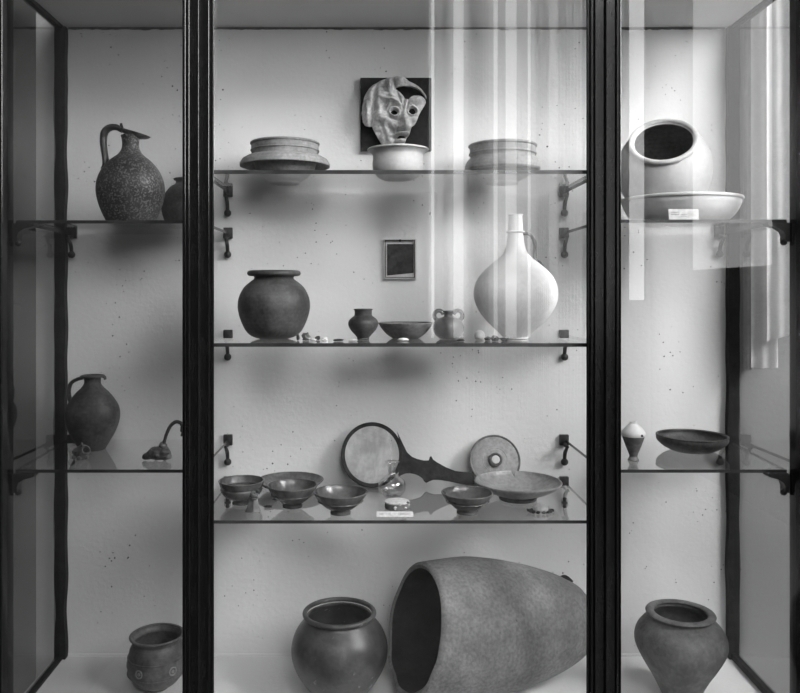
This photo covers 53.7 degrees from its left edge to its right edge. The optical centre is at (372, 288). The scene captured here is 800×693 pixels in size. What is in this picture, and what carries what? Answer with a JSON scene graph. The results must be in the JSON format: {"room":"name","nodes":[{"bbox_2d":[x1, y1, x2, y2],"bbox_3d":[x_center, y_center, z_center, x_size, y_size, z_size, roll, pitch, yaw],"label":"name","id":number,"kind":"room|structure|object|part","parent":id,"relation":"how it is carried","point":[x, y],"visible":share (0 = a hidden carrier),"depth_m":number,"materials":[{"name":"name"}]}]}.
{"room":"museum","nodes":[
{"label":"museum","id":0,"kind":"room"},
{"bbox_2d":[13,0,35,692],"bbox_3d":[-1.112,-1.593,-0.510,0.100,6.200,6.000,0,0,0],"label":"glass pane","id":1,"kind":"structure","parent":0,"point":[24,16],"depth_m":2.41,"materials":[{"name":"glass"}]},
{"bbox_2d":[36,12,789,692],"bbox_3d":[0.794,-1.593,2.550,3.912,6.200,0.120,0,0,0],"label":"wall","id":2,"kind":"structure","parent":0,"point":[285,409],"depth_m":2.49,"materials":[{"name":"paint"}]},
{"bbox_2d":[65,232,76,257],"bbox_3d":[-0.945,-0.145,2.462,0.028,0.096,0.055,0,0,0],"label":"shelf bracket","id":3,"kind":"object","parent":2,"relation":"attached to","point":[70,235],"visible":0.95,"depth_m":2.47,"materials":[{"name":"black metal"}]},
{"bbox_3d":[-0.945,-0.140,2.459,0.013,0.058,0.048,0,0,0],"label":"support arm","id":4,"kind":"part","parent":3,"relation":"part of","materials":[{"name":"black metal"}]},
{"bbox_3d":[-0.945,-0.176,2.482,0.028,0.034,0.014,0,0,0],"label":"wall plate","id":5,"kind":"part","parent":3,"relation":"part of","materials":[{"name":"black metal"}]},
{"bbox_2d":[16,220,227,233],"bbox_3d":[-0.706,-0.175,2.267,0.505,0.008,0.414,0,0,0],"label":"glass shelf","id":6,"kind":"object","parent":3,"relation":"on","point":[60,226],"visible":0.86,"depth_m":2.23,"materials":[{"name":"clear glass"}]},
{"bbox_2d":[95,123,164,219],"bbox_3d":[-0.690,-0.326,2.250,0.189,0.292,0.189,0,0,-8],"label":"pitcher","id":7,"kind":"object","parent":6,"relation":"on","point":[129,186],"visible":0.93,"depth_m":2.19,"materials":[{"name":"grey ceramic"}]},
{"bbox_3d":[-0.743,-0.404,2.250,0.068,0.135,0.032,0,0,0],"label":"handle","id":8,"kind":"part","parent":7,"relation":"part of","materials":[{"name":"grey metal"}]},
{"bbox_3d":[-0.678,-0.443,2.250,0.090,0.032,0.055,0,0,0],"label":"beaked spout","id":9,"kind":"part","parent":7,"relation":"part of","materials":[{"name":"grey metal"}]},
{"bbox_2d":[161,177,181,219],"bbox_3d":[-0.555,-0.254,2.350,0.146,0.149,0.146,0,0,-22],"label":"pot","id":10,"kind":"object","parent":6,"relation":"on","point":[171,209],"visible":0.3,"depth_m":2.29,"materials":[{"name":"grey ceramic"}]},
{"bbox_2d":[223,476,230,507],"bbox_3d":[-0.456,0.638,2.462,0.028,0.096,0.055,0,0,0],"label":"shelf bracket","id":11,"kind":"object","parent":2,"relation":"attached to","point":[227,503],"visible":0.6,"depth_m":2.47,"materials":[{"name":"black metal"}]},
{"bbox_2d":[223,227,232,257],"bbox_3d":[-0.456,-0.145,2.462,0.028,0.096,0.055,0,0,0],"label":"shelf bracket","id":12,"kind":"object","parent":2,"relation":"attached to","point":[227,254],"visible":0.99,"depth_m":2.47,"materials":[{"name":"black metal"}]},
{"bbox_3d":[-0.455,-0.140,2.459,0.013,0.058,0.048,0,0,0],"label":"support arm","id":13,"kind":"part","parent":12,"relation":"part of","materials":[{"name":"black metal"}]},
{"bbox_3d":[-0.455,-0.176,2.482,0.028,0.034,0.014,0,0,0],"label":"wall plate","id":14,"kind":"part","parent":12,"relation":"part of","materials":[{"name":"black metal"}]},
{"bbox_2d":[223,434,232,465],"bbox_3d":[-0.456,0.505,2.462,0.028,0.096,0.055,0,0,0],"label":"bracket","id":15,"kind":"object","parent":2,"relation":"attached to","point":[227,461],"visible":0.97,"depth_m":2.47,"materials":[{"name":"black metal"}]},
{"bbox_3d":[-0.455,0.510,2.459,0.013,0.058,0.048,0,0,0],"label":"support arm","id":16,"kind":"part","parent":15,"relation":"part of","materials":[{"name":"black metal"}]},
{"bbox_3d":[-0.455,0.474,2.482,0.028,0.034,0.014,0,0,0],"label":"wall plate","id":17,"kind":"part","parent":15,"relation":"part of","materials":[{"name":"black metal"}]},
{"bbox_2d":[223,190,232,216],"bbox_3d":[-0.456,-0.275,2.462,0.028,0.096,0.055,0,0,0],"label":"shelf bracket","id":18,"kind":"object","parent":2,"relation":"attached to","point":[227,212],"visible":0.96,"depth_m":2.47,"materials":[{"name":"black metal"}]},
{"bbox_3d":[-0.455,-0.270,2.459,0.013,0.058,0.048,0,0,0],"label":"support arm","id":19,"kind":"part","parent":18,"relation":"part of","materials":[{"name":"black metal"}]},
{"bbox_3d":[-0.455,-0.306,2.482,0.028,0.034,0.014,0,0,0],"label":"wall plate","id":20,"kind":"part","parent":18,"relation":"part of","materials":[{"name":"black metal"}]},
{"bbox_2d":[223,330,232,360],"bbox_3d":[-0.456,0.176,2.462,0.028,0.096,0.055,0,0,0],"label":"shelf bracket","id":21,"kind":"object","parent":2,"relation":"attached to","point":[227,356],"visible":0.61,"depth_m":2.47,"materials":[{"name":"black metal"}]},
{"bbox_3d":[-0.455,0.145,2.482,0.028,0.034,0.014,0,0,0],"label":"wall plate","id":22,"kind":"part","parent":21,"relation":"part of","materials":[{"name":"black metal"}]},
{"bbox_2d":[214,334,585,346],"bbox_3d":[0.075,0.146,2.267,1.054,0.010,0.414,0,0,0],"label":"glass shelf","id":23,"kind":"object","parent":21,"relation":"on","point":[229,340],"visible":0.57,"depth_m":2.13,"materials":[{"name":"glass"}]},
{"bbox_2d":[238,270,309,338],"bbox_3d":[-0.281,0.044,2.240,0.204,0.193,0.204,0,0,0],"label":"storage jar","id":24,"kind":"object","parent":23,"relation":"on","point":[273,305],"visible":1,"depth_m":2.17,"materials":[{"name":"grey ceramic"}]},
{"bbox_2d":[301,332,310,340],"bbox_3d":[-0.183,0.129,2.155,0.026,0.023,0.016,0,0,0],"label":"shard","id":25,"kind":"object","parent":23,"relation":"on","point":[305,336],"visible":1,"depth_m":2.15,"materials":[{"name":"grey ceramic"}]},
{"bbox_2d":[348,309,377,338],"bbox_3d":[-0.028,0.098,2.218,0.084,0.085,0.084,0,0,42],"label":"jar","id":26,"kind":"object","parent":23,"relation":"on","point":[362,324],"visible":1,"depth_m":2.19,"materials":[{"name":"grey ceramic"}]},
{"bbox_2d":[397,338,408,340],"bbox_3d":[0.081,0.136,2.135,0.032,0.009,0.022,0,0,0],"label":"shard","id":27,"kind":"object","parent":23,"relation":"on","point":[399,339],"visible":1,"depth_m":2.13},
{"bbox_2d":[378,321,432,338],"bbox_3d":[0.093,0.118,2.262,0.157,0.045,0.157,0,0,32],"label":"shallow dish","id":28,"kind":"object","parent":23,"relation":"on","point":[394,329],"visible":1,"depth_m":2.21,"materials":[{"name":"grey ceramic"}]},
{"bbox_2d":[432,309,463,338],"bbox_3d":[0.212,0.098,2.225,0.090,0.086,0.088,0,0,0],"label":"pot","id":29,"kind":"object","parent":23,"relation":"on","point":[448,326],"visible":1,"depth_m":2.20,"materials":[{"name":"grey ceramic"}]},
{"bbox_3d":[0.185,0.075,2.225,0.036,0.039,0.018,0,0,0],"label":"handle","id":30,"kind":"part","parent":29,"relation":"part of","materials":[{"name":"grey ceramic"}]},
{"bbox_3d":[0.239,0.075,2.225,0.036,0.039,0.018,0,0,0],"label":"handle","id":31,"kind":"part","parent":29,"relation":"part of","materials":[{"name":"grey ceramic"}]},
{"bbox_2d":[474,330,484,339],"bbox_3d":[0.295,0.127,2.190,0.030,0.027,0.030,0,0,0],"label":"ball","id":32,"kind":"object","parent":23,"relation":"on","point":[479,335],"visible":0.98,"depth_m":2.18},
{"bbox_2d":[490,335,498,340],"bbox_3d":[0.328,0.132,2.135,0.021,0.017,0.019,0,0,-41],"label":"shard","id":33,"kind":"object","parent":23,"relation":"on","point":[494,337],"visible":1,"depth_m":2.13,"materials":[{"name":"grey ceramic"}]},
{"bbox_2d":[474,214,557,338],"bbox_3d":[0.406,-0.036,2.250,0.238,0.353,0.238,0,0,18],"label":"flagon","id":34,"kind":"object","parent":23,"relation":"on","point":[516,294],"visible":0.99,"depth_m":2.18,"materials":[{"name":"white ceramic"}]},
{"bbox_3d":[0.451,-0.115,2.250,0.050,0.098,0.024,0,0,0],"label":"strap handle","id":35,"kind":"part","parent":34,"relation":"part of","materials":[{"name":"white ceramic"}]},
{"bbox_2d":[360,78,430,151],"bbox_3d":[0.072,-0.547,2.480,0.222,0.228,0.019,0,0,0],"label":"board","id":36,"kind":"object","parent":2,"relation":"attached to","point":[420,133],"visible":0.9,"depth_m":2.47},
{"bbox_2d":[362,76,426,143],"bbox_3d":[0.066,-0.548,2.424,0.202,0.218,0.090,0,0,0],"label":"mask","id":37,"kind":"object","parent":36,"relation":"attached to","point":[382,97],"visible":0.98,"depth_m":2.42,"materials":[{"name":"ceramic"}]},
{"bbox_2d":[384,239,415,278],"bbox_3d":[0.085,-0.094,2.481,0.102,0.126,0.016,0,0,0],"label":"framed panel","id":38,"kind":"object","parent":2,"relation":"attached to","point":[399,254],"visible":1,"depth_m":2.48,"materials":[{"name":"black metal"}]},
{"bbox_3d":[0.086,-0.092,2.483,0.084,0.099,0.002,0,0,0],"label":"dark panel","id":39,"kind":"part","parent":38,"relation":"part of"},
{"bbox_2d":[559,227,568,257],"bbox_3d":[0.600,-0.145,2.462,0.028,0.096,0.055,0,0,0],"label":"bracket","id":40,"kind":"object","parent":2,"relation":"attached to","point":[562,230],"visible":0.99,"depth_m":2.47,"materials":[{"name":"black metal"}]},
{"bbox_3d":[0.600,-0.176,2.482,0.028,0.034,0.014,0,0,0],"label":"wall plate","id":41,"kind":"part","parent":40,"relation":"part of","materials":[{"name":"black metal"}]},
{"bbox_3d":[0.600,-0.140,2.459,0.013,0.058,0.048,0,0,0],"label":"support arm","id":42,"kind":"part","parent":40,"relation":"part of","materials":[{"name":"black metal"}]},
{"bbox_2d":[559,434,568,465],"bbox_3d":[0.600,0.505,2.462,0.028,0.096,0.055,0,0,0],"label":"bracket","id":43,"kind":"object","parent":2,"relation":"attached to","point":[562,437],"visible":1,"depth_m":2.47,"materials":[{"name":"black metal"}]},
{"bbox_3d":[0.600,0.474,2.482,0.028,0.034,0.014,0,0,0],"label":"wall plate","id":44,"kind":"part","parent":43,"relation":"part of","materials":[{"name":"black metal"}]},
{"bbox_3d":[0.600,0.510,2.459,0.013,0.058,0.048,0,0,0],"label":"support arm","id":45,"kind":"part","parent":43,"relation":"part of","materials":[{"name":"black metal"}]},
{"bbox_2d":[559,476,568,507],"bbox_3d":[0.600,0.638,2.462,0.028,0.096,0.055,0,0,0],"label":"bracket","id":46,"kind":"object","parent":2,"relation":"attached to","point":[564,503],"visible":0.97,"depth_m":2.47,"materials":[{"name":"black metal"}]},
{"bbox_2d":[214,482,585,523],"bbox_3d":[0.075,0.608,2.267,1.054,0.008,0.414,0,0,0],"label":"glass shelf","id":47,"kind":"object","parent":46,"relation":"on","point":[566,484],"visible":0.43,"depth_m":2.06,"materials":[{"name":"glass"}]},
{"bbox_2d":[218,475,264,505],"bbox_3d":[-0.370,0.570,2.222,0.129,0.066,0.129,0,0,-25],"label":"footed bowl","id":48,"kind":"object","parent":47,"relation":"on","point":[236,488],"visible":0.89,"depth_m":2.19,"materials":[{"name":"grey ceramic"}]},
{"bbox_2d":[245,489,260,511],"bbox_3d":[-0.324,0.572,2.135,0.042,0.061,0.023,0,0,0],"label":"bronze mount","id":49,"kind":"object","parent":47,"relation":"on","point":[253,505],"visible":1,"depth_m":2.13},
{"bbox_3d":[-0.333,0.582,2.135,0.024,0.040,0.012,0,0,0],"label":"splayed leg","id":50,"kind":"part","parent":49,"relation":"part of","materials":[{"name":"grey metal"}]},
{"bbox_3d":[-0.314,0.582,2.135,0.021,0.040,0.012,0,0,0],"label":"splayed leg","id":51,"kind":"part","parent":49,"relation":"part of","materials":[{"name":"grey metal"}]},
{"bbox_2d":[267,478,317,508],"bbox_3d":[-0.223,0.572,2.188,0.147,0.062,0.147,0,0,0],"label":"footed bowl","id":52,"kind":"object","parent":47,"relation":"on","point":[291,492],"visible":0.98,"depth_m":2.16,"materials":[{"name":"grey ceramic"}]},
{"bbox_3d":[-0.223,0.567,2.188,0.120,0.003,0.120,0,0,0],"label":"moulding","id":53,"kind":"part","parent":52,"relation":"part of","materials":[{"name":"grey ceramic"}]},
{"bbox_2d":[261,471,323,488],"bbox_3d":[-0.248,0.586,2.372,0.199,0.032,0.199,0,0,-23],"label":"plate","id":54,"kind":"object","parent":47,"relation":"on","point":[271,477],"visible":0.32,"depth_m":2.44,"materials":[{"name":"grey ceramic"}]},
{"bbox_2d":[313,485,367,515],"bbox_3d":[-0.087,0.573,2.122,0.146,0.060,0.146,0,0,-11],"label":"footed bowl","id":55,"kind":"object","parent":47,"relation":"on","point":[340,499],"visible":1,"depth_m":2.10,"materials":[{"name":"grey ceramic"}]},
{"bbox_3d":[-0.087,0.568,2.122,0.123,0.003,0.123,0,0,2],"label":"moulding","id":56,"kind":"part","parent":55,"relation":"part of","materials":[{"name":"grey ceramic"}]},
{"bbox_2d":[378,460,405,497],"bbox_3d":[0.055,0.550,2.290,0.081,0.104,0.081,0,0,0],"label":"flask","id":57,"kind":"object","parent":47,"relation":"on","point":[385,460],"visible":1,"depth_m":2.29,"materials":[{"name":"clear glass"}]},
{"bbox_2d":[376,511,412,516],"bbox_3d":[0.058,0.598,2.097,0.098,0.008,0.024,0,0,0],"label":"label card","id":58,"kind":"object","parent":47,"relation":"on","point":[378,513],"visible":1,"depth_m":2.10,"materials":[{"name":"grey paper"}]},
{"bbox_2d":[385,498,409,510],"bbox_3d":[0.067,0.591,2.174,0.071,0.023,0.073,0,0,0],"label":"round box","id":59,"kind":"object","parent":47,"relation":"on","point":[392,504],"visible":1,"depth_m":2.15,"materials":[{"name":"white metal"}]},
{"bbox_3d":[0.067,0.584,2.176,0.068,0.004,0.068,0,0,0],"label":"lid","id":60,"kind":"part","parent":59,"relation":"part of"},
{"bbox_2d":[341,422,474,487],"bbox_3d":[0.105,0.509,2.430,0.407,0.188,0.071,0,0,-1],"label":"mirror","id":61,"kind":"object","parent":47,"relation":"on","point":[365,450],"visible":0.99,"depth_m":2.42,"materials":[{"name":"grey metal"}]},
{"bbox_3d":[-0.003,0.509,2.428,0.190,0.199,0.008,0,-19,0],"label":"ring frame","id":62,"kind":"part","parent":61,"relation":"part of","materials":[{"name":"grey metal"}]},
{"bbox_3d":[0.192,0.518,2.425,0.235,0.162,0.006,0,-19,0],"label":"handle","id":63,"kind":"part","parent":61,"relation":"part of","materials":[{"name":"grey metal"}]},
{"bbox_2d":[441,486,493,515],"bbox_3d":[0.254,0.575,2.128,0.140,0.056,0.140,0,0,-11],"label":"footed bowl","id":64,"kind":"object","parent":47,"relation":"on","point":[467,500],"visible":1,"depth_m":2.11,"materials":[{"name":"grey ceramic"}]},
{"bbox_3d":[0.254,0.570,2.128,0.118,0.003,0.118,0,0,-16],"label":"moulding","id":65,"kind":"part","parent":64,"relation":"part of","materials":[{"name":"grey ceramic"}]},
{"bbox_2d":[469,435,520,475],"bbox_3d":[0.376,0.528,2.435,0.158,0.149,0.061,0,0,3],"label":"lid","id":66,"kind":"object","parent":47,"relation":"on","point":[490,453],"visible":0.77,"depth_m":2.43,"materials":[{"name":"grey ceramic"}]},
{"bbox_3d":[0.376,0.524,2.424,0.042,0.042,0.016,0,-20,0],"label":"knob","id":67,"kind":"part","parent":66,"relation":"part of","materials":[{"name":"white ceramic"}]},
{"bbox_3d":[0.376,0.522,2.417,0.025,0.025,0.004,0,-20,0],"label":"knob","id":68,"kind":"part","parent":66,"relation":"part of","materials":[{"name":"white ceramic"}]},
{"bbox_2d":[474,471,561,503],"bbox_3d":[0.416,0.576,2.268,0.250,0.053,0.250,0,0,4],"label":"plate","id":69,"kind":"object","parent":47,"relation":"on","point":[524,487],"visible":0.98,"depth_m":2.32,"materials":[{"name":"grey ceramic"}]},
{"bbox_2d":[527,504,553,513],"bbox_3d":[0.452,0.592,2.130,0.075,0.022,0.044,0,0,0],"label":"brooch","id":70,"kind":"object","parent":47,"relation":"on","point":[539,508],"visible":1,"depth_m":2.12,"materials":[{"name":"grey metal"}]},
{"bbox_3d":[0.600,0.607,2.482,0.028,0.034,0.014,0,0,0],"label":"wall plate","id":71,"kind":"part","parent":46,"relation":"part of","materials":[{"name":"black metal"}]},
{"bbox_3d":[0.600,0.642,2.459,0.013,0.058,0.048,0,0,0],"label":"support arm","id":72,"kind":"part","parent":46,"relation":"part of","materials":[{"name":"black metal"}]},
{"bbox_2d":[559,190,568,216],"bbox_3d":[0.600,-0.275,2.462,0.028,0.096,0.055,0,0,0],"label":"shelf bracket","id":73,"kind":"object","parent":2,"relation":"attached to","point":[564,212],"visible":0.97,"depth_m":2.47,"materials":[{"name":"black metal"}]},
{"bbox_2d":[214,170,585,192],"bbox_3d":[0.075,-0.305,2.267,1.054,0.010,0.414,0,0,0],"label":"glass shelf","id":74,"kind":"object","parent":73,"relation":"on","point":[567,180],"visible":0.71,"depth_m":2.22,"materials":[{"name":"clear glass"}]},
{"bbox_2d":[239,136,329,169],"bbox_3d":[-0.260,-0.372,2.338,0.266,0.122,0.266,0,0,0],"label":"bowl","id":75,"kind":"object","parent":74,"relation":"on","point":[275,152],"visible":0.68,"depth_m":2.25,"materials":[{"name":"grey ceramic"}]},
{"bbox_2d":[367,144,428,169],"bbox_3d":[0.071,-0.355,2.252,0.175,0.088,0.175,0,0,-38],"label":"bowl","id":76,"kind":"object","parent":74,"relation":"on","point":[385,156],"visible":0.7,"depth_m":2.19,"materials":[{"name":"white ceramic"}]},
{"bbox_2d":[465,139,540,169],"bbox_3d":[0.383,-0.369,2.338,0.221,0.116,0.221,0,0,0],"label":"bowl","id":77,"kind":"object","parent":74,"relation":"on","point":[491,154],"visible":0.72,"depth_m":2.25,"materials":[{"name":"grey ceramic"}]},
{"bbox_3d":[0.600,-0.306,2.482,0.028,0.034,0.014,0,0,0],"label":"wall plate","id":78,"kind":"part","parent":73,"relation":"part of","materials":[{"name":"black metal"}]},
{"bbox_3d":[0.600,-0.270,2.459,0.013,0.058,0.048,0,0,0],"label":"support arm","id":79,"kind":"part","parent":73,"relation":"part of","materials":[{"name":"black metal"}]},
{"bbox_2d":[559,330,568,360],"bbox_3d":[0.600,0.176,2.462,0.028,0.096,0.055,0,0,0],"label":"bracket","id":80,"kind":"object","parent":2,"relation":"attached to","point":[564,356],"visible":0.59,"depth_m":2.47,"materials":[{"name":"black metal"}]},
{"bbox_3d":[0.600,0.145,2.482,0.028,0.034,0.014,0,0,0],"label":"wall plate","id":81,"kind":"part","parent":80,"relation":"part of","materials":[{"name":"black metal"}]},
{"bbox_2d":[714,231,726,257],"bbox_3d":[1.087,-0.147,2.462,0.028,0.096,0.055,0,0,0],"label":"bracket","id":82,"kind":"object","parent":2,"relation":"attached to","point":[717,234],"visible":0.94,"depth_m":2.47,"materials":[{"name":"black metal"}]},
{"bbox_2d":[566,219,786,233],"bbox_3d":[0.856,-0.177,2.267,0.505,0.008,0.414,0,0,0],"label":"glass shelf","id":83,"kind":"object","parent":82,"relation":"on","point":[729,225],"visible":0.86,"depth_m":2.22,"materials":[{"name":"clear glass"}]},
{"bbox_2d":[621,191,744,218],"bbox_3d":[0.874,-0.220,2.245,0.331,0.076,0.331,0,0,0],"label":"dish","id":84,"kind":"object","parent":83,"relation":"on","point":[709,204],"visible":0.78,"depth_m":2.12,"materials":[{"name":"white ceramic"}]},
{"bbox_2d":[621,118,712,197],"bbox_3d":[0.827,-0.343,2.239,0.259,0.271,0.273,0,0,0],"label":"pot","id":85,"kind":"object","parent":84,"relation":"in","point":[666,155],"visible":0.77,"depth_m":2.17,"materials":[{"name":"white ceramic"}]},
{"bbox_2d":[668,209,698,218],"bbox_3d":[0.821,-0.197,2.087,0.079,0.029,0.005,0,0,0],"label":"label card","id":86,"kind":"object","parent":83,"relation":"on","point":[673,213],"visible":0.99,"depth_m":2.09,"materials":[{"name":"grey paper"}]},
{"bbox_3d":[1.087,-0.178,2.482,0.028,0.034,0.014,0,0,0],"label":"wall plate","id":87,"kind":"part","parent":82,"relation":"part of","materials":[{"name":"black metal"}]},
{"bbox_3d":[1.087,-0.142,2.459,0.013,0.058,0.048,0,0,0],"label":"support arm","id":88,"kind":"part","parent":82,"relation":"part of","materials":[{"name":"black metal"}]},
{"bbox_2d":[743,20,754,369],"bbox_3d":[1.179,-0.620,2.466,0.043,1.745,0.015,0,0,0],"label":"curtain","id":89,"kind":"object","parent":2,"relation":"hanging from","point":[747,26],"visible":0.41,"depth_m":2.47,"materials":[{"name":"grey fabric"}]},
{"bbox_2d":[751,8,777,368],"bbox_3d":[1.189,-0.625,2.401,0.076,1.735,0.014,0,0,18],"label":"curtain","id":90,"kind":"object","parent":2,"relation":"hanging from","point":[764,353],"visible":0.64,"depth_m":2.40,"materials":[{"name":"fabric"}]},
{"bbox_2d":[767,0,789,340],"bbox_3d":[1.240,-0.668,2.350,0.131,1.650,0.031,0,0,0],"label":"curtain","id":91,"kind":"object","parent":2,"relation":"hanging from","point":[778,12],"visible":0.62,"depth_m":2.35,"materials":[{"name":"fabric"}]},
{"bbox_3d":[1.087,0.505,2.462,0.028,0.097,0.055,0,0,0],"label":"bracket","id":92,"kind":"object","parent":2,"relation":"attached to","visible":0},
{"bbox_2d":[566,439,786,472],"bbox_3d":[0.856,0.475,2.267,0.505,0.008,0.414,0,0,0],"label":"glass shelf","id":93,"kind":"object","parent":92,"relation":"on","point":[733,458],"visible":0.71,"depth_m":2.17,"materials":[{"name":"clear glass"}]},
{"bbox_2d":[621,421,645,460],"bbox_3d":[0.716,0.417,2.172,0.065,0.106,0.065,0,0,0],"label":"vase","id":94,"kind":"object","parent":93,"relation":"on","point":[633,435],"visible":1,"depth_m":2.15,"materials":[{"name":"grey ceramic"}]},
{"bbox_2d":[655,429,729,453],"bbox_3d":[0.929,0.447,2.300,0.201,0.046,0.201,0,0,-27],"label":"dish","id":95,"kind":"object","parent":93,"relation":"on","point":[688,441],"visible":1,"depth_m":2.27,"materials":[{"name":"grey ceramic"}]},
{"bbox_3d":[-0.945,0.505,2.462,0.028,0.097,0.055,0,0,0],"label":"bracket","id":96,"kind":"object","parent":2,"relation":"attached to","visible":0},
{"bbox_2d":[16,439,227,472],"bbox_3d":[-0.706,0.475,2.267,0.505,0.008,0.414,0,0,0],"label":"glass shelf","id":97,"kind":"object","parent":96,"relation":"on","point":[119,452],"visible":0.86,"depth_m":2.19,"materials":[{"name":"clear glass"}]},
{"bbox_2d":[72,443,90,460],"bbox_3d":[-0.800,0.445,2.170,0.057,0.050,0.052,0,0,0],"label":"fitting","id":98,"kind":"object","parent":97,"relation":"on","point":[82,452],"visible":1,"depth_m":2.15,"materials":[{"name":"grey metal"}]},
{"bbox_2d":[64,374,119,451],"bbox_3d":[-0.823,0.361,2.318,0.156,0.219,0.155,0,0,0],"label":"jug","id":99,"kind":"object","parent":97,"relation":"on","point":[92,415],"visible":0.97,"depth_m":2.27,"materials":[{"name":"grey ceramic"}]},
{"bbox_3d":[-0.874,0.301,2.318,0.050,0.092,0.022,0,0,0],"label":"handle","id":100,"kind":"part","parent":99,"relation":"part of","materials":[{"name":"grey ceramic"}]},
{"bbox_2d":[142,420,181,460],"bbox_3d":[-0.575,0.415,2.169,0.121,0.111,0.043,0,0,0],"label":"lamp","id":101,"kind":"object","parent":97,"relation":"on","point":[161,452],"visible":0.81,"depth_m":2.16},
{"bbox_3d":[-0.550,0.398,2.172,0.068,0.076,0.012,0,0,0],"label":"hooked handle","id":102,"kind":"part","parent":101,"relation":"part of","materials":[{"name":"grey metal"}]},
{"bbox_3d":[0.794,1.557,-0.500,3.912,0.100,6.220,0,0,0],"label":"floor","id":103,"kind":"structure","parent":0,"visible":0},
{"bbox_2d":[0,0,799,692],"bbox_3d":[0.074,0.281,2.237,2.194,2.452,0.506,0,0,0],"label":"display case","id":104,"kind":"object","parent":103,"relation":"on","point":[603,669],"depth_m":2.02,"materials":[{"name":"black paint"}]},
{"bbox_3d":[-0.979,0.282,2.019,0.088,2.450,0.070,0,0,0],"label":"corner post","id":105,"kind":"part","parent":104,"relation":"part of","materials":[{"name":"black metal"}]},
{"bbox_3d":[-0.906,-0.141,2.061,0.056,0.059,0.028,0,0,0],"label":"post bracket","id":106,"kind":"part","parent":104,"relation":"part of","materials":[{"name":"black metal"}]},
{"bbox_3d":[-0.906,0.509,2.061,0.056,0.059,0.028,0,0,0],"label":"post bracket","id":107,"kind":"part","parent":104,"relation":"part of","materials":[{"name":"black metal"}]},
{"bbox_3d":[-0.977,-0.819,2.260,0.022,0.012,0.417,0,0,-1],"label":"rail","id":108,"kind":"part","parent":104,"relation":"part of","materials":[{"name":"black metal"}]},
{"bbox_3d":[-0.977,1.153,2.260,0.022,0.009,0.417,0,0,-1],"label":"rail","id":109,"kind":"part","parent":104,"relation":"part of","materials":[{"name":"black metal"}]},
{"bbox_2d":[126,623,181,692],"bbox_3d":[-0.627,1.079,2.295,0.168,0.155,0.168,0,0,-28],"label":"beaker","id":110,"kind":"object","parent":104,"relation":"on","point":[154,658],"visible":0.89,"depth_m":2.24,"materials":[{"name":"grey ceramic"}]},
{"bbox_3d":[-0.442,0.282,2.019,0.080,2.450,0.070,0,0,0],"label":"post","id":111,"kind":"part","parent":104,"relation":"part of","materials":[{"name":"black metal"}]},
{"bbox_2d":[291,597,387,692],"bbox_3d":[-0.094,1.031,2.228,0.271,0.250,0.271,0,0,0],"label":"jar","id":112,"kind":"object","parent":104,"relation":"on","point":[337,647],"visible":1,"depth_m":2.13,"materials":[{"name":"grey ceramic"}]},
{"bbox_3d":[0.075,-0.835,2.240,2.150,0.020,0.500,0,0,0],"label":"panel","id":113,"kind":"part","parent":104,"relation":"part of","materials":[{"name":"paint"}]},
{"bbox_2d":[388,556,585,692],"bbox_3d":[0.363,0.967,2.300,0.626,0.380,0.378,0,0,-19],"label":"vessel","id":114,"kind":"object","parent":104,"relation":"on","point":[461,624],"visible":0.9,"depth_m":2.18,"materials":[{"name":"grey ceramic"}]},
{"bbox_3d":[0.583,0.282,2.019,0.088,2.450,0.070,0,0,0],"label":"post","id":115,"kind":"part","parent":104,"relation":"part of","materials":[{"name":"black metal"}]},
{"bbox_2d":[634,599,728,692],"bbox_3d":[0.867,1.032,2.228,0.249,0.249,0.249,0,0,12],"label":"jar","id":116,"kind":"object","parent":104,"relation":"on","point":[682,644],"visible":1,"depth_m":2.15,"materials":[{"name":"grey ceramic"}]},
{"bbox_3d":[1.125,-0.819,2.260,0.022,0.012,0.417,0,0,2],"label":"rail","id":117,"kind":"part","parent":104,"relation":"part of","materials":[{"name":"grey metal"}]},
{"bbox_3d":[1.125,1.147,2.260,0.022,0.020,0.417,0,0,2],"label":"rail","id":118,"kind":"part","parent":104,"relation":"part of","materials":[{"name":"black metal"}]},
{"bbox_3d":[1.052,-0.143,2.061,0.056,0.059,0.028,0,0,0],"label":"post bracket","id":119,"kind":"part","parent":104,"relation":"part of","materials":[{"name":"black metal"}]},
{"bbox_3d":[1.052,0.509,2.061,0.056,0.059,0.028,0,0,0],"label":"post bracket","id":120,"kind":"part","parent":104,"relation":"part of","materials":[{"name":"black metal"}]},
{"bbox_3d":[1.127,0.282,2.019,0.088,2.450,0.070,0,0,0],"label":"corner post","id":121,"kind":"part","parent":104,"relation":"part of","materials":[{"name":"black metal"}]}
]}

